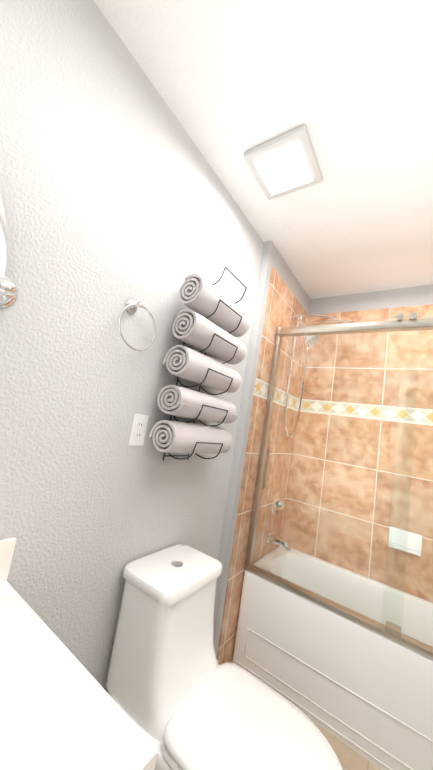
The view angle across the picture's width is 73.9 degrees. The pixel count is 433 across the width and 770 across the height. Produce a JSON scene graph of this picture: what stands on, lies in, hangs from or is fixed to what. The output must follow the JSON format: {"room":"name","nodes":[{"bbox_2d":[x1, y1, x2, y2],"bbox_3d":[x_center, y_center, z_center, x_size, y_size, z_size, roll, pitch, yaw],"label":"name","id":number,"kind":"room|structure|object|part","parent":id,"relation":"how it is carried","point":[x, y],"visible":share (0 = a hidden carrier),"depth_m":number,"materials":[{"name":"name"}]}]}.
{"room":"bathroom","nodes":[
{"label":"bathroom","id":0,"kind":"room"},
{"bbox_2d":[0,0,263,692],"bbox_3d":[-0.470,0.115,0.876,0.190,2.510,2.015,4,-9,35],"label":"wall","id":1,"kind":"structure","parent":0,"point":[115,194],"depth_m":0.92,"materials":[{"name":"grey paint"}]},
{"bbox_3d":[-0.636,-0.281,0.470,0.034,0.652,0.492,4,-9,35],"label":"glass","id":2,"kind":"part","parent":1,"relation":"part of","materials":[{"name":"grey"}]},
{"bbox_3d":[-0.649,-0.282,0.480,0.069,0.652,0.594,4,-9,35],"label":"mirror","id":3,"kind":"part","parent":1,"relation":"part of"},
{"bbox_2d":[118,298,155,350],"bbox_3d":[-0.287,-0.213,1.019,0.050,0.186,0.164,4,-9,35],"label":"towel ring","id":4,"kind":"object","parent":1,"relation":"attached to","point":[132,305],"visible":1,"depth_m":1.01,"materials":[{"name":"silver metal"}]},
{"bbox_2d":[128,413,148,445],"bbox_3d":[-0.292,0.170,1.083,0.007,0.118,0.072,4,-9,35],"label":"electrical outlet","id":5,"kind":"object","parent":1,"relation":"attached to","point":[138,429],"visible":1,"depth_m":1.08,"materials":[{"name":"white plastic"}]},
{"bbox_2d":[149,267,250,460],"bbox_3d":[-0.044,-0.075,1.264,0.173,0.835,0.400,4,-9,35],"label":"towel rack","id":6,"kind":"object","parent":1,"relation":"attached to","point":[213,321],"visible":1,"depth_m":1.15,"materials":[{"name":"white fabric"}]},
{"bbox_2d":[213,241,309,658],"bbox_3d":[0.348,0.408,2.087,0.170,2.510,0.965,4,-9,35],"label":"wall","id":7,"kind":"structure","parent":0,"point":[272,257],"depth_m":1.69,"materials":[{"name":"grey paint"}]},
{"bbox_2d":[217,267,308,664],"bbox_3d":[0.389,0.478,1.996,0.008,2.360,0.782,4,-9,35],"label":"wall tile","id":8,"kind":"structure","parent":7,"relation":"attached to","point":[283,305],"depth_m":1.88,"materials":[{"name":"orange tile"}]},
{"bbox_2d":[94,0,432,298],"bbox_3d":[0.266,-1.157,0.394,1.815,0.080,4.410,4,-9,35],"label":"ceiling","id":9,"kind":"structure","parent":0,"point":[348,84],"depth_m":1.06,"materials":[{"name":"white paint"}]},
{"bbox_2d":[244,124,322,199],"bbox_3d":[0.303,-0.971,1.288,0.270,0.036,0.270,4,-9,35],"label":"recessed light","id":10,"kind":"object","parent":9,"relation":"in","point":[283,164],"visible":1,"depth_m":1.25,"materials":[{"name":"white"}]},
{"bbox_2d":[230,660,379,769],"bbox_3d":[-0.135,1.379,0.051,1.815,0.080,4.410,4,-9,35],"label":"floor","id":11,"kind":"structure","parent":0,"point":[349,758],"depth_m":1.25,"materials":[{"name":"tile"}]},
{"bbox_2d":[0,537,157,769],"bbox_3d":[-0.588,0.757,0.208,0.588,1.039,0.814,4,-9,35],"label":"bathroom vanity","id":12,"kind":"object","parent":11,"relation":"on","point":[61,708],"visible":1,"depth_m":0.45,"materials":[{"name":"white paint"}]},
{"bbox_2d":[106,544,342,769],"bbox_3d":[-0.001,1.077,0.904,0.765,0.778,0.386,4,-9,35],"label":"toilet","id":13,"kind":"object","parent":11,"relation":"on","point":[181,696],"visible":0.98,"depth_m":0.92,"materials":[{"name":"white ceramic"}]},
{"bbox_2d":[232,312,432,769],"bbox_3d":[1.040,0.596,1.611,1.508,2.230,0.635,4,-9,35],"label":"bathtub","id":14,"kind":"object","parent":11,"relation":"on","point":[345,656],"visible":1,"depth_m":1.47,"materials":[{"name":"white ceramic"}]},
{"bbox_2d":[308,285,432,313],"bbox_3d":[1.325,0.538,1.908,1.645,2.510,0.120,4,-9,35],"label":"wall","id":15,"kind":"structure","parent":0,"point":[408,296],"depth_m":2.20,"materials":[{"name":"grey paint"}]},
{"bbox_2d":[282,304,432,601],"bbox_3d":[1.228,0.596,1.881,1.525,2.360,0.008,4,-9,35],"label":"wall tile","id":16,"kind":"structure","parent":15,"relation":"attached to","point":[425,311],"depth_m":2.04,"materials":[{"name":"orange tile"}]}
]}

